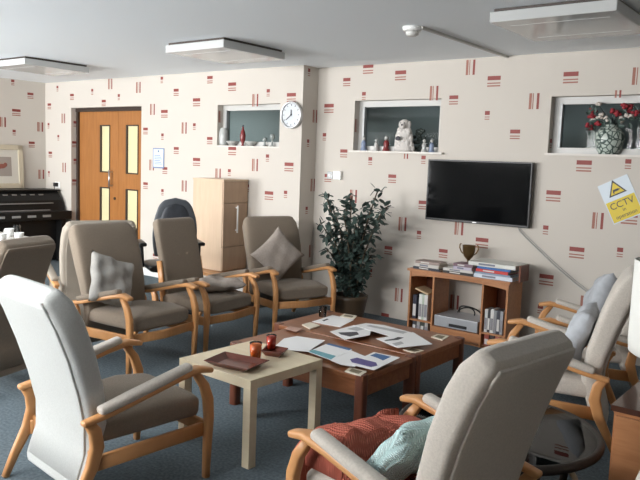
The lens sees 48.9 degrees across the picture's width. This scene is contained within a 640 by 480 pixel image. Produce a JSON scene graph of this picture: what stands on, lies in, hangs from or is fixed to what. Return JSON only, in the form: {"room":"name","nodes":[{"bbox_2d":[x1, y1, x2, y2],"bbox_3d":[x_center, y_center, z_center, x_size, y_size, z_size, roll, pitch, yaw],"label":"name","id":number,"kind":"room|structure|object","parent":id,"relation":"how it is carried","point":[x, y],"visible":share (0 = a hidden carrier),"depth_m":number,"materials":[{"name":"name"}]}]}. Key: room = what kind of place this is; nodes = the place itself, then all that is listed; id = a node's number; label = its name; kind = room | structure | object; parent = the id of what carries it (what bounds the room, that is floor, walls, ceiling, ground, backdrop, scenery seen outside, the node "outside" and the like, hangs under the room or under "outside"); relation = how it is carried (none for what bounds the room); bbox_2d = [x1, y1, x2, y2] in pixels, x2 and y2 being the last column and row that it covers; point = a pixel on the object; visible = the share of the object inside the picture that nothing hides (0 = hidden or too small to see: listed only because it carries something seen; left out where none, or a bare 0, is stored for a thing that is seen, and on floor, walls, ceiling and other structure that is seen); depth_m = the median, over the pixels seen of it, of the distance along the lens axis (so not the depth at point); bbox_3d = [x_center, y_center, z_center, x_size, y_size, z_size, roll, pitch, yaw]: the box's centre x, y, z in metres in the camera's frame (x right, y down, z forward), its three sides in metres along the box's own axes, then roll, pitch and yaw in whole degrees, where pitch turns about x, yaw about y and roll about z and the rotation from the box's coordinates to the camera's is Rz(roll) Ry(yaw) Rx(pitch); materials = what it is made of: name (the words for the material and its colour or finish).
{"room":"care facility","nodes":[
{"label":"care facility","id":0,"kind":"room"},
{"bbox_2d":[0,78,45,187],"bbox_3d":[-6.140,-0.816,7.776,0.002,2.535,6.750,7,8,38],"label":"wall","id":1,"kind":"structure","parent":0,"point":[22,103],"depth_m":10.14,"materials":[{"name":"beige paper"}]},
{"bbox_2d":[0,0,639,82],"bbox_3d":[-0.644,-1.628,5.020,12.050,0.100,9.500,7,8,38],"label":"ceiling","id":2,"kind":"structure","parent":0,"point":[113,38],"depth_m":5.49,"materials":[{"name":"white paint"}]},
{"bbox_2d":[0,56,88,75],"bbox_3d":[-3.153,-1.954,7.931,0.730,0.086,0.780,7,8,38],"label":"ceiling light","id":3,"kind":"object","parent":2,"relation":"attached to","point":[24,63],"visible":1,"depth_m":7.74,"materials":[{"name":"white plastic"}]},
{"bbox_2d":[166,37,284,63],"bbox_3d":[-0.842,-1.685,6.298,0.730,0.086,0.770,7,8,38],"label":"ceiling light","id":4,"kind":"object","parent":2,"relation":"attached to","point":[224,50],"visible":1,"depth_m":6.12,"materials":[{"name":"white plastic"}]},
{"bbox_2d":[403,25,421,36],"bbox_3d":[0.665,-1.502,5.075,0.140,0.065,0.140,7,8,38],"label":"smoke detector","id":5,"kind":"object","parent":2,"relation":"attached to","point":[411,30],"visible":0.99,"depth_m":5.03,"materials":[{"name":"white plastic"}]},
{"bbox_2d":[421,26,508,57],"bbox_3d":[1.187,-1.567,5.620,0.025,0.018,1.507,7,8,38],"label":"cable trunking","id":6,"kind":"object","parent":2,"relation":"attached to","point":[422,27],"visible":1,"depth_m":5.51,"materials":[{"name":"grey plastic"}]},
{"bbox_2d":[490,0,639,41],"bbox_3d":[1.599,-1.389,4.471,0.765,0.086,0.770,7,8,38],"label":"ceiling light","id":7,"kind":"object","parent":2,"relation":"attached to","point":[575,19],"visible":1,"depth_m":4.30,"materials":[{"name":"white plastic"}]},
{"bbox_2d":[0,259,639,479],"bbox_3d":[-1.356,1.004,4.523,11.850,0.001,7.300,7,8,38],"label":"floor","id":8,"kind":"structure","parent":0,"point":[281,409],"depth_m":4.34,"materials":[{"name":"carpet"}]},
{"bbox_2d":[0,232,27,238],"bbox_3d":[-3.285,0.332,6.503,1.270,0.750,0.860,7,8,38],"label":"dining table","id":9,"kind":"object","parent":8,"relation":"on","point":[13,236],"visible":0.02,"depth_m":6.46,"materials":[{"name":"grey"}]},
{"bbox_2d":[4,228,13,236],"bbox_3d":[-2.880,-0.071,6.525,0.084,0.075,0.097,-2,8,-34],"label":"cup","id":10,"kind":"object","parent":9,"relation":"on","point":[9,231],"visible":0.89,"depth_m":6.50,"materials":[{"name":"white ceramic"}]},
{"bbox_2d":[0,235,55,376],"bbox_3d":[-2.233,0.453,4.716,0.819,0.998,0.584,5,7,22],"label":"armchair","id":11,"kind":"object","parent":8,"relation":"on","point":[30,258],"visible":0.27,"depth_m":4.58,"materials":[{"name":"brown fabric"}]},
{"bbox_2d":[0,188,71,260],"bbox_3d":[-4.436,-0.171,9.463,0.728,1.005,2.015,7,8,38],"label":"piano","id":12,"kind":"object","parent":8,"relation":"on","point":[38,211],"visible":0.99,"depth_m":9.76,"materials":[{"name":"black wood"}]},
{"bbox_2d":[0,144,23,187],"bbox_3d":[-4.530,-1.021,9.751,0.072,0.610,0.880,7,8,38],"label":"framed picture","id":13,"kind":"object","parent":12,"relation":"on","point":[11,156],"visible":1,"depth_m":9.96,"materials":[{"name":"beige"}]},
{"bbox_2d":[0,157,11,175],"bbox_3d":[-4.531,-1.021,9.752,0.004,0.270,0.540,2,5,38],"label":"print","id":14,"kind":"object","parent":13,"relation":"attached to","point":[5,162],"depth_m":9.90},
{"bbox_2d":[44,220,136,318],"bbox_3d":[-2.072,0.281,6.371,0.770,0.983,0.819,-2,8,-32],"label":"armchair","id":15,"kind":"object","parent":8,"relation":"on","point":[67,282],"visible":0.2,"depth_m":6.03,"materials":[{"name":"beige fabric"}]},
{"bbox_2d":[0,275,213,479],"bbox_3d":[-1.025,0.654,3.326,0.687,0.998,0.819,8,9,43],"label":"armchair","id":16,"kind":"object","parent":8,"relation":"on","point":[70,413],"visible":1,"depth_m":3.13,"materials":[{"name":"beige fabric"}]},
{"bbox_2d":[68,221,198,373],"bbox_3d":[-1.454,0.399,5.372,0.819,1.018,0.701,7,8,35],"label":"armchair","id":17,"kind":"object","parent":8,"relation":"on","point":[118,240],"visible":0.77,"depth_m":5.28,"materials":[{"name":"beige fabric"}]},
{"bbox_2d":[88,250,133,306],"bbox_3d":[-1.552,0.307,5.237,0.218,0.475,0.491,7,8,37],"label":"cushion","id":18,"kind":"object","parent":17,"relation":"on","point":[107,273],"visible":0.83,"depth_m":5.17,"materials":[{"name":"grey fabric"}]},
{"bbox_2d":[138,198,204,314],"bbox_3d":[-1.491,0.143,6.966,0.629,1.157,0.659,0,7,-22],"label":"office chair","id":19,"kind":"object","parent":8,"relation":"on","point":[174,207],"visible":0.34,"depth_m":6.65,"materials":[{"name":"black plastic"}]},
{"bbox_2d":[143,217,259,351],"bbox_3d":[-1.018,0.342,6.036,0.776,1.016,0.687,6,8,34],"label":"armchair","id":20,"kind":"object","parent":8,"relation":"on","point":[179,257],"visible":0.69,"depth_m":6.00,"materials":[{"name":"beige fabric"}]},
{"bbox_2d":[195,275,245,291],"bbox_3d":[-0.900,0.380,6.044,0.440,0.152,0.398,-1,7,-25],"label":"cushion","id":21,"kind":"object","parent":20,"relation":"on","point":[217,283],"visible":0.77,"depth_m":5.92,"materials":[{"name":"grey fabric"}]},
{"bbox_2d":[203,268,249,290],"bbox_3d":[-1.162,0.477,7.919,0.660,0.305,0.520,7,8,38],"label":"table","id":22,"kind":"object","parent":8,"relation":"on","point":[206,272],"visible":0.02,"depth_m":7.74,"materials":[{"name":"brown wood"}]},
{"bbox_2d":[193,178,247,270],"bbox_3d":[-1.119,-0.186,7.926,0.525,1.005,0.379,7,8,38],"label":"base cabinet","id":23,"kind":"object","parent":22,"relation":"on","point":[220,205],"visible":0.87,"depth_m":7.77,"materials":[{"name":"beige wood"}]},
{"bbox_2d":[178,340,322,469],"bbox_3d":[-0.384,0.879,3.893,0.550,0.460,0.560,7,8,39],"label":"side table","id":24,"kind":"object","parent":8,"relation":"on","point":[290,364],"visible":0.56,"depth_m":3.72,"materials":[{"name":"beige wood"}]},
{"bbox_2d":[203,351,269,371],"bbox_3d":[-0.447,0.648,3.714,0.295,0.032,0.210,6,7,28],"label":"serving tray","id":25,"kind":"object","parent":24,"relation":"on","point":[228,360],"visible":1,"depth_m":3.74,"materials":[{"name":"brown wood"}]},
{"bbox_2d":[250,341,261,357],"bbox_3d":[-0.348,0.600,3.812,0.068,0.092,0.068,7,8,38],"label":"tumbler","id":26,"kind":"object","parent":24,"relation":"on","point":[255,346],"visible":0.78,"depth_m":3.79,"materials":[{"name":"orange glass"}]},
{"bbox_2d":[261,345,287,357],"bbox_3d":[-0.260,0.627,3.964,0.155,0.032,0.141,5,7,22],"label":"serving tray","id":27,"kind":"object","parent":24,"relation":"on","point":[278,351],"visible":0.9,"depth_m":3.96,"materials":[{"name":"brown wood"}]},
{"bbox_2d":[266,334,275,350],"bbox_3d":[-0.278,0.583,4.015,0.058,0.085,0.058,7,8,38],"label":"tumbler","id":28,"kind":"object","parent":27,"relation":"on","point":[270,338],"visible":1,"depth_m":4.00,"materials":[{"name":"red glass"}]},
{"bbox_2d":[242,216,336,331],"bbox_3d":[-0.338,0.295,6.762,0.687,0.998,0.819,-2,8,-33],"label":"armchair","id":29,"kind":"object","parent":8,"relation":"on","point":[286,292],"visible":0.75,"depth_m":6.73,"materials":[{"name":"beige fabric"}]},
{"bbox_2d":[250,226,303,279],"bbox_3d":[-0.404,0.142,6.737,0.551,0.548,0.150,-1,7,-25],"label":"cushion","id":30,"kind":"object","parent":29,"relation":"on","point":[278,252],"visible":0.93,"depth_m":6.68,"materials":[{"name":"grey fabric"}]},
{"bbox_2d":[229,328,415,420],"bbox_3d":[0.002,0.872,4.364,1.018,0.410,0.574,7,8,38],"label":"coffee table","id":31,"kind":"object","parent":8,"relation":"on","point":[334,376],"visible":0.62,"depth_m":4.10,"materials":[{"name":"brown wood"}]},
{"bbox_2d":[276,336,324,351],"bbox_3d":[-0.138,0.645,4.392,0.249,0.002,0.335,4,7,20],"label":"paper sheet","id":32,"kind":"object","parent":31,"relation":"on","point":[296,343],"visible":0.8,"depth_m":4.39,"materials":[{"name":"white paper"}]},
{"bbox_2d":[308,343,350,359],"bbox_3d":[0.057,0.668,4.226,0.197,0.002,0.320,6,7,29],"label":"paper sheet","id":33,"kind":"object","parent":31,"relation":"on","point":[329,351],"visible":1,"depth_m":4.23,"materials":[{"name":"white paper"}]},
{"bbox_2d":[331,351,363,366],"bbox_3d":[0.174,0.685,4.091,0.162,0.002,0.310,5,7,20],"label":"paper sheet","id":34,"kind":"object","parent":31,"relation":"on","point":[344,359],"visible":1,"depth_m":4.08,"materials":[{"name":"white paper"}]},
{"bbox_2d":[345,367,366,375],"bbox_3d":[0.194,0.727,3.888,0.135,0.005,0.090,7,8,38],"label":"coaster","id":35,"kind":"object","parent":31,"relation":"on","point":[358,372],"visible":1,"depth_m":3.88,"materials":[{"name":"beige paper"}]},
{"bbox_2d":[348,352,399,369],"bbox_3d":[0.309,0.692,4.047,0.216,0.002,0.320,7,8,38],"label":"paper sheet","id":36,"kind":"object","parent":31,"relation":"on","point":[373,361],"visible":1,"depth_m":4.03,"materials":[{"name":"white paper"}]},
{"bbox_2d":[316,184,394,317],"bbox_3d":[0.329,0.120,6.810,1.034,1.373,0.517,7,8,40],"label":"potted plant","id":37,"kind":"object","parent":8,"relation":"on","point":[352,300],"visible":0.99,"depth_m":6.78,"materials":[{"name":"green plant"}]},
{"bbox_2d":[274,310,464,393],"bbox_3d":[0.320,0.825,4.889,1.168,0.410,0.639,7,8,38],"label":"coffee table","id":38,"kind":"object","parent":8,"relation":"on","point":[439,352],"visible":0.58,"depth_m":4.69,"materials":[{"name":"brown wood"}]},
{"bbox_2d":[302,322,319,328],"bbox_3d":[-0.070,0.599,4.911,0.121,0.008,0.150,7,8,38],"label":"coaster","id":39,"kind":"object","parent":38,"relation":"on","point":[309,325],"visible":1,"depth_m":4.90,"materials":[{"name":"beige"}]},
{"bbox_2d":[319,306,326,316],"bbox_3d":[0.020,0.533,5.247,0.064,0.075,0.064,7,8,38],"label":"tumbler","id":40,"kind":"object","parent":38,"relation":"on","point":[322,309],"visible":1,"depth_m":5.22,"materials":[{"name":"clear glass"}]},
{"bbox_2d":[312,315,352,326],"bbox_3d":[0.117,0.588,5.117,0.239,0.002,0.298,6,7,31],"label":"paper sheet","id":41,"kind":"object","parent":38,"relation":"on","point":[332,320],"visible":1,"depth_m":5.10,"materials":[{"name":"white paper"}]},
{"bbox_2d":[330,325,370,339],"bbox_3d":[0.215,0.615,4.677,0.241,0.002,0.373,7,8,38],"label":"paper sheet","id":42,"kind":"object","parent":38,"relation":"on","point":[349,332],"visible":1,"depth_m":4.67,"materials":[{"name":"white paper"}]},
{"bbox_2d":[354,323,415,335],"bbox_3d":[0.438,0.610,4.775,0.205,0.002,0.425,-4,9,-42],"label":"paper sheet","id":43,"kind":"object","parent":38,"relation":"on","point":[382,329],"visible":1,"depth_m":4.79,"materials":[{"name":"white paper"}]},
{"bbox_2d":[376,332,431,347],"bbox_3d":[0.553,0.640,4.517,0.336,0.002,0.303,-1,7,-29],"label":"paper sheet","id":44,"kind":"object","parent":38,"relation":"on","point":[411,339],"visible":1,"depth_m":4.49,"materials":[{"name":"white paper"}]},
{"bbox_2d":[403,347,423,352],"bbox_3d":[0.578,0.686,4.379,0.101,0.005,0.092,8,9,42],"label":"coaster","id":45,"kind":"object","parent":38,"relation":"on","point":[412,350],"visible":1,"depth_m":4.37,"materials":[{"name":"beige paper"}]},
{"bbox_2d":[431,334,448,340],"bbox_3d":[0.802,0.654,4.741,0.093,0.005,0.139,6,7,28],"label":"coaster","id":46,"kind":"object","parent":38,"relation":"on","point":[437,336],"visible":1,"depth_m":4.74,"materials":[{"name":"beige paper"}]},
{"bbox_2d":[286,330,575,479],"bbox_3d":[0.398,0.784,2.552,0.701,1.018,0.819,-4,9,-43],"label":"armchair","id":47,"kind":"object","parent":8,"relation":"on","point":[487,419],"visible":0.9,"depth_m":2.24,"materials":[{"name":"grey fabric"}]},
{"bbox_2d":[291,407,421,479],"bbox_3d":[0.270,0.897,2.695,0.544,0.444,0.579,-4,9,-43],"label":"throw blanket","id":48,"kind":"object","parent":47,"relation":"on","point":[363,436],"visible":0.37,"depth_m":2.61,"materials":[{"name":"red fabric"}]},
{"bbox_2d":[366,416,433,479],"bbox_3d":[0.336,0.729,2.460,0.341,0.267,0.244,-2,8,-36],"label":"cushion","id":49,"kind":"object","parent":48,"relation":"on","point":[398,457],"visible":0.6,"depth_m":2.35,"materials":[{"name":"teal fabric"}]},
{"bbox_2d":[407,267,522,347],"bbox_3d":[1.276,0.597,6.314,0.992,0.607,0.312,7,8,38],"label":"bookcase","id":50,"kind":"object","parent":8,"relation":"on","point":[506,295],"visible":0.41,"depth_m":6.21,"materials":[{"name":"brown wood"}]},
{"bbox_2d":[412,293,420,318],"bbox_3d":[0.917,0.610,6.553,0.038,0.220,0.151,7,8,38],"label":"book","id":51,"kind":"object","parent":50,"relation":"on","point":[415,296],"visible":0.64,"depth_m":6.50,"materials":[{"name":"grey paper"}]},
{"bbox_2d":[418,293,423,319],"bbox_3d":[0.971,0.607,6.523,0.032,0.235,0.171,7,8,38],"label":"book","id":52,"kind":"object","parent":50,"relation":"on","point":[421,294],"visible":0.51,"depth_m":6.46,"materials":[{"name":"white paper"}]},
{"bbox_2d":[423,294,431,320],"bbox_3d":[1.015,0.613,6.489,0.036,0.235,0.171,7,8,38],"label":"book","id":53,"kind":"object","parent":50,"relation":"on","point":[427,298],"visible":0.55,"depth_m":6.43,"materials":[{"name":"white paper"}]},
{"bbox_2d":[415,286,431,294],"bbox_3d":[0.979,0.464,6.493,0.139,0.053,0.160,7,8,38],"label":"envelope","id":54,"kind":"object","parent":53,"relation":"on","point":[423,289],"visible":0.79,"depth_m":6.46,"materials":[{"name":"beige paper"}]},
{"bbox_2d":[413,266,442,271],"bbox_3d":[1.015,0.256,6.440,0.276,0.022,0.171,7,8,38],"label":"book","id":55,"kind":"object","parent":50,"relation":"on","point":[415,267],"visible":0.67,"depth_m":6.36,"materials":[{"name":"grey paper"}]},
{"bbox_2d":[414,263,447,268],"bbox_3d":[1.016,0.229,6.437,0.256,0.030,0.171,8,8,40],"label":"book","id":56,"kind":"object","parent":55,"relation":"on","point":[415,264],"visible":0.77,"depth_m":6.36,"materials":[{"name":"grey paper"}]},
{"bbox_2d":[415,259,446,265],"bbox_3d":[1.015,0.203,6.423,0.245,0.024,0.151,7,8,38],"label":"book","id":57,"kind":"object","parent":56,"relation":"on","point":[422,261],"visible":1,"depth_m":6.38,"materials":[{"name":"beige paper"}]},
{"bbox_2d":[434,305,479,332],"bbox_3d":[1.287,0.685,6.324,0.422,0.202,0.303,7,8,38],"label":"recorder","id":58,"kind":"object","parent":50,"relation":"on","point":[463,321],"depth_m":6.26,"materials":[{"name":"silver metal"}]},
{"bbox_2d":[443,270,473,276],"bbox_3d":[1.264,0.287,6.247,0.298,0.022,0.171,8,8,40],"label":"book","id":59,"kind":"object","parent":50,"relation":"on","point":[444,271],"visible":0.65,"depth_m":6.17,"materials":[{"name":"grey paper"}]},
{"bbox_2d":[443,266,475,273],"bbox_3d":[1.261,0.264,6.247,0.288,0.022,0.171,7,8,38],"label":"book","id":60,"kind":"object","parent":59,"relation":"on","point":[449,268],"visible":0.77,"depth_m":6.19,"materials":[{"name":"grey paper"}]},
{"bbox_2d":[453,266,475,270],"bbox_3d":[1.294,0.244,6.214,0.181,0.026,0.161,8,8,40],"label":"book","id":61,"kind":"object","parent":60,"relation":"on","point":[454,267],"visible":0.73,"depth_m":6.14,"materials":[{"name":"grey paper"}]},
{"bbox_2d":[453,261,476,267],"bbox_3d":[1.296,0.218,6.204,0.190,0.026,0.151,8,8,40],"label":"book","id":62,"kind":"object","parent":61,"relation":"on","point":[461,263],"visible":0.86,"depth_m":6.16,"materials":[{"name":"pink paper"}]},
{"bbox_2d":[459,243,478,261],"bbox_3d":[1.342,0.160,6.367,0.123,0.253,0.158,0,7,-15],"label":"trophy cup","id":63,"kind":"object","parent":62,"relation":"on","point":[468,252],"visible":0.76,"depth_m":6.32,"materials":[{"name":"brown metal"}]},
{"bbox_2d":[484,307,493,331],"bbox_3d":[1.465,0.690,6.110,0.027,0.200,0.121,7,8,38],"label":"case","id":64,"kind":"object","parent":50,"relation":"on","point":[486,309],"visible":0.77,"depth_m":6.06,"materials":[{"name":"grey plastic"}]},
{"bbox_2d":[489,307,499,332],"bbox_3d":[1.508,0.693,6.077,0.030,0.205,0.121,7,8,38],"label":"case","id":65,"kind":"object","parent":50,"relation":"on","point":[496,308],"visible":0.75,"depth_m":6.03,"materials":[{"name":"white plastic"}]},
{"bbox_2d":[474,273,518,281],"bbox_3d":[1.541,0.310,6.076,0.350,0.034,0.241,7,8,38],"label":"book","id":66,"kind":"object","parent":50,"relation":"on","point":[515,278],"visible":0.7,"depth_m":5.97,"materials":[{"name":"white paper"}]},
{"bbox_2d":[475,271,518,277],"bbox_3d":[1.536,0.284,6.079,0.315,0.016,0.240,7,8,36],"label":"book","id":67,"kind":"object","parent":66,"relation":"on","point":[486,273],"visible":0.54,"depth_m":5.98,"materials":[{"name":"blue paper"}]},
{"bbox_2d":[476,268,518,274],"bbox_3d":[1.530,0.263,6.068,0.297,0.026,0.221,7,8,40],"label":"book","id":68,"kind":"object","parent":67,"relation":"on","point":[477,269],"visible":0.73,"depth_m":5.98,"materials":[{"name":"red paper"}]},
{"bbox_2d":[477,266,518,272],"bbox_3d":[1.542,0.240,6.058,0.305,0.020,0.220,7,8,39],"label":"book","id":69,"kind":"object","parent":68,"relation":"on","point":[480,267],"visible":0.54,"depth_m":5.96,"materials":[{"name":"blue paper"}]},
{"bbox_2d":[468,258,527,270],"bbox_3d":[1.538,0.208,6.089,0.424,0.036,0.271,7,8,37],"label":"book","id":70,"kind":"object","parent":69,"relation":"on","point":[500,264],"visible":0.92,"depth_m":6.03,"materials":[{"name":"grey paper"}]},
{"bbox_2d":[493,309,499,333],"bbox_3d":[1.530,0.698,6.059,0.024,0.200,0.121,7,8,38],"label":"case","id":71,"kind":"object","parent":50,"relation":"on","point":[495,311],"visible":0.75,"depth_m":6.01,"materials":[{"name":"grey plastic"}]},
{"bbox_2d":[496,308,504,333],"bbox_3d":[1.553,0.698,6.042,0.028,0.205,0.121,7,8,38],"label":"case","id":72,"kind":"object","parent":50,"relation":"on","point":[503,309],"visible":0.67,"depth_m":6.00,"materials":[{"name":"grey plastic"}]},
{"bbox_2d":[499,310,504,334],"bbox_3d":[1.575,0.704,6.024,0.026,0.200,0.121,7,8,38],"label":"case","id":73,"kind":"object","parent":50,"relation":"on","point":[502,314],"visible":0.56,"depth_m":5.98,"materials":[{"name":"grey plastic"}]},
{"bbox_2d":[518,264,529,282],"bbox_3d":[1.716,0.281,5.925,0.018,0.140,0.180,7,8,38],"label":"bookend","id":74,"kind":"object","parent":50,"relation":"on","point":[524,269],"visible":1,"depth_m":5.90,"materials":[{"name":"brown wood"}]},
{"bbox_2d":[399,394,604,479],"bbox_3d":[0.823,1.042,3.306,0.936,0.363,0.936,7,8,38],"label":"round table","id":75,"kind":"object","parent":8,"relation":"on","point":[563,444],"visible":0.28,"depth_m":3.12,"materials":[{"name":"black glass"}]},
{"bbox_2d":[487,264,633,453],"bbox_3d":[1.451,0.638,4.167,0.819,1.028,0.687,5,7,25],"label":"armchair","id":76,"kind":"object","parent":8,"relation":"on","point":[588,378],"visible":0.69,"depth_m":3.84,"materials":[{"name":"beige fabric"}]},
{"bbox_2d":[565,302,599,360],"bbox_3d":[1.507,0.558,4.110,0.222,0.350,0.440,5,7,25],"label":"cushion","id":77,"kind":"object","parent":76,"relation":"on","point":[580,328],"visible":0.53,"depth_m":3.94,"materials":[{"name":"grey fabric"}]},
{"bbox_2d":[535,299,638,386],"bbox_3d":[1.932,0.587,4.918,0.819,0.998,0.687,4,7,18],"label":"armchair","id":78,"kind":"object","parent":8,"relation":"on","point":[626,360],"visible":0.36,"depth_m":4.65,"materials":[{"name":"brown wood"}]},
{"bbox_2d":[577,273,616,312],"bbox_3d":[1.917,0.443,4.877,0.275,0.503,0.513,4,7,16],"label":"cushion","id":79,"kind":"object","parent":78,"relation":"on","point":[601,288],"visible":0.35,"depth_m":4.69,"materials":[{"name":"grey fabric"}]},
{"bbox_2d":[608,381,639,479],"bbox_3d":[1.703,0.986,2.916,0.832,0.580,0.671,7,8,38],"label":"base cabinet","id":80,"kind":"object","parent":8,"relation":"on","point":[625,445],"visible":1,"depth_m":2.88,"materials":[{"name":"brown wood"}]},
{"bbox_2d":[628,257,639,357],"bbox_3d":[1.445,0.389,2.847,0.364,0.602,0.364,7,8,38],"label":"table lamp","id":81,"kind":"object","parent":80,"relation":"on","point":[634,320],"visible":1,"depth_m":2.83,"materials":[{"name":"white fabric"}]},
{"bbox_2d":[45,47,639,365],"bbox_3d":[0.735,-0.448,6.990,11.850,2.591,0.442,7,8,38],"label":"wall","id":82,"kind":"structure","parent":0,"point":[498,108],"depth_m":7.01,"materials":[{"name":"beige paper"}]},
{"bbox_2d":[80,111,118,220],"bbox_3d":[-3.100,-0.725,9.827,0.893,2.105,0.107,7,8,38],"label":"door","id":83,"kind":"structure","parent":82,"relation":"in","point":[98,130],"depth_m":9.80,"materials":[{"name":"brown wood"}]},
{"bbox_2d":[76,106,141,220],"bbox_3d":[-2.854,-0.718,9.664,1.570,2.165,0.110,7,8,38],"label":"trim","id":84,"kind":"structure","parent":82,"relation":"attached to","point":[78,110],"depth_m":10.01,"materials":[{"name":"brown wood"}]},
{"bbox_2d":[118,111,140,238],"bbox_3d":[-2.493,-0.654,9.392,0.598,2.105,0.051,7,8,38],"label":"door","id":85,"kind":"structure","parent":82,"relation":"in","point":[129,132],"depth_m":9.38,"materials":[{"name":"brown wood"}]},
{"bbox_2d":[153,148,163,167],"bbox_3d":[-2.023,-1.025,8.822,0.212,0.250,0.008,7,8,38],"label":"notice","id":86,"kind":"object","parent":82,"relation":"attached to","point":[158,153],"visible":1,"depth_m":8.82,"materials":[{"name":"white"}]},
{"bbox_2d":[143,268,242,291],"bbox_3d":[-1.310,0.528,8.387,2.660,0.090,0.011,7,8,38],"label":"baseboard","id":87,"kind":"structure","parent":82,"relation":"attached to","point":[146,271],"depth_m":9.04,"materials":[{"name":"white paint"}]},
{"bbox_2d":[217,145,278,147],"bbox_3d":[-0.793,-1.048,7.916,0.958,0.014,0.092,7,8,38],"label":"trim","id":88,"kind":"structure","parent":82,"relation":"attached to","point":[217,145],"depth_m":7.85,"materials":[{"name":"grey paint"}]},
{"bbox_2d":[219,128,227,145],"bbox_3d":[-1.115,-1.196,8.158,0.110,0.200,0.110,7,8,38],"label":"vase","id":89,"kind":"object","parent":88,"relation":"on","point":[223,134],"visible":0.98,"depth_m":8.12,"materials":[{"name":"grey ceramic"}]},
{"bbox_2d":[240,125,245,145],"bbox_3d":[-0.874,-1.184,7.976,0.064,0.235,0.064,7,8,38],"label":"bottle","id":90,"kind":"object","parent":88,"relation":"on","point":[242,134],"visible":0.98,"depth_m":7.96,"materials":[{"name":"red glass"}]},
{"bbox_2d":[223,104,279,146],"bbox_3d":[-0.749,-1.286,7.935,0.960,0.465,0.057,7,8,38],"label":"window","id":91,"kind":"structure","parent":82,"relation":"in","point":[226,109],"depth_m":8.00,"materials":[{"name":"grey"}]},
{"bbox_2d":[280,101,302,128],"bbox_3d":[-0.298,-1.317,7.416,0.286,0.286,0.051,7,8,38],"label":"wall clock","id":92,"kind":"object","parent":82,"relation":"attached to","point":[291,115],"visible":1,"depth_m":7.40,"materials":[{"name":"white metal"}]},
{"bbox_2d":[333,171,341,179],"bbox_3d":[0.183,-0.682,7.418,0.100,0.090,0.038,7,8,38],"label":"light switch","id":93,"kind":"object","parent":82,"relation":"attached to","point":[337,175],"visible":1,"depth_m":7.40,"materials":[{"name":"white plastic"}]},
{"bbox_2d":[348,150,443,154],"bbox_3d":[0.761,-0.870,6.999,1.077,0.018,0.140,7,8,38],"label":"trim","id":94,"kind":"structure","parent":82,"relation":"attached to","point":[440,153],"depth_m":6.91,"materials":[{"name":"grey paint"}]},
{"bbox_2d":[382,136,389,150],"bbox_3d":[0.669,-0.973,7.101,0.081,0.155,0.079,7,8,38],"label":"figurine","id":95,"kind":"object","parent":94,"relation":"on","point":[386,142],"visible":0.95,"depth_m":7.08,"materials":[{"name":"red ceramic"}]},
{"bbox_2d":[394,119,414,151],"bbox_3d":[0.831,-1.018,6.909,0.190,0.328,0.168,2,6,-2],"label":"figurine","id":96,"kind":"object","parent":94,"relation":"on","point":[403,137],"visible":0.99,"depth_m":6.85,"materials":[{"name":"grey ceramic"}]},
{"bbox_2d":[413,128,426,151],"bbox_3d":[0.977,-0.978,6.900,0.172,0.233,0.040,7,8,38],"label":"ornament","id":97,"kind":"object","parent":94,"relation":"on","point":[419,132],"visible":0.88,"depth_m":6.89,"materials":[{"name":"grey"}]},
{"bbox_2d":[358,99,440,151],"bbox_3d":[0.805,-1.136,7.046,0.997,0.511,0.057,7,8,38],"label":"window","id":98,"kind":"structure","parent":82,"relation":"in","point":[364,105],"depth_m":7.15,"materials":[{"name":"grey"}]},
{"bbox_2d":[425,159,533,227],"bbox_3d":[1.440,-0.436,6.429,1.022,0.571,0.071,7,8,38],"label":"television","id":99,"kind":"object","parent":82,"relation":"attached to","point":[498,193],"visible":1,"depth_m":6.37,"materials":[{"name":"black plastic"}]},
{"bbox_2d":[518,228,586,291],"bbox_3d":[2.131,0.295,5.980,1.041,0.845,0.008,7,8,38],"label":"cable","id":100,"kind":"object","parent":82,"relation":"attached to","point":[518,228],"visible":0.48,"depth_m":6.07,"materials":[{"name":"grey plastic"}]},
{"bbox_2d":[544,153,639,156],"bbox_3d":[2.377,-0.691,5.766,1.060,0.018,0.110,7,8,38],"label":"trim","id":101,"kind":"structure","parent":82,"relation":"attached to","point":[561,154],"depth_m":5.80,"materials":[{"name":"grey paint"}]},
{"bbox_2d":[585,102,639,154],"bbox_3d":[2.405,-0.913,5.738,0.468,0.430,0.236,7,8,38],"label":"flower vase","id":102,"kind":"object","parent":101,"relation":"on","point":[609,139],"visible":1,"depth_m":5.70,"materials":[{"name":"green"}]},
{"bbox_2d":[551,95,639,154],"bbox_3d":[2.411,-0.941,5.803,0.980,0.482,0.057,7,8,38],"label":"window","id":103,"kind":"structure","parent":82,"relation":"in","point":[560,102],"depth_m":5.97,"materials":[{"name":"grey"}]},
{"bbox_2d":[598,174,639,224],"bbox_3d":[2.433,-0.328,5.702,0.377,0.416,0.006,7,8,38],"label":"warning sign","id":104,"kind":"object","parent":82,"relation":"attached to","point":[621,201],"visible":1,"depth_m":5.70,"materials":[{"name":"yellow plastic"}]},
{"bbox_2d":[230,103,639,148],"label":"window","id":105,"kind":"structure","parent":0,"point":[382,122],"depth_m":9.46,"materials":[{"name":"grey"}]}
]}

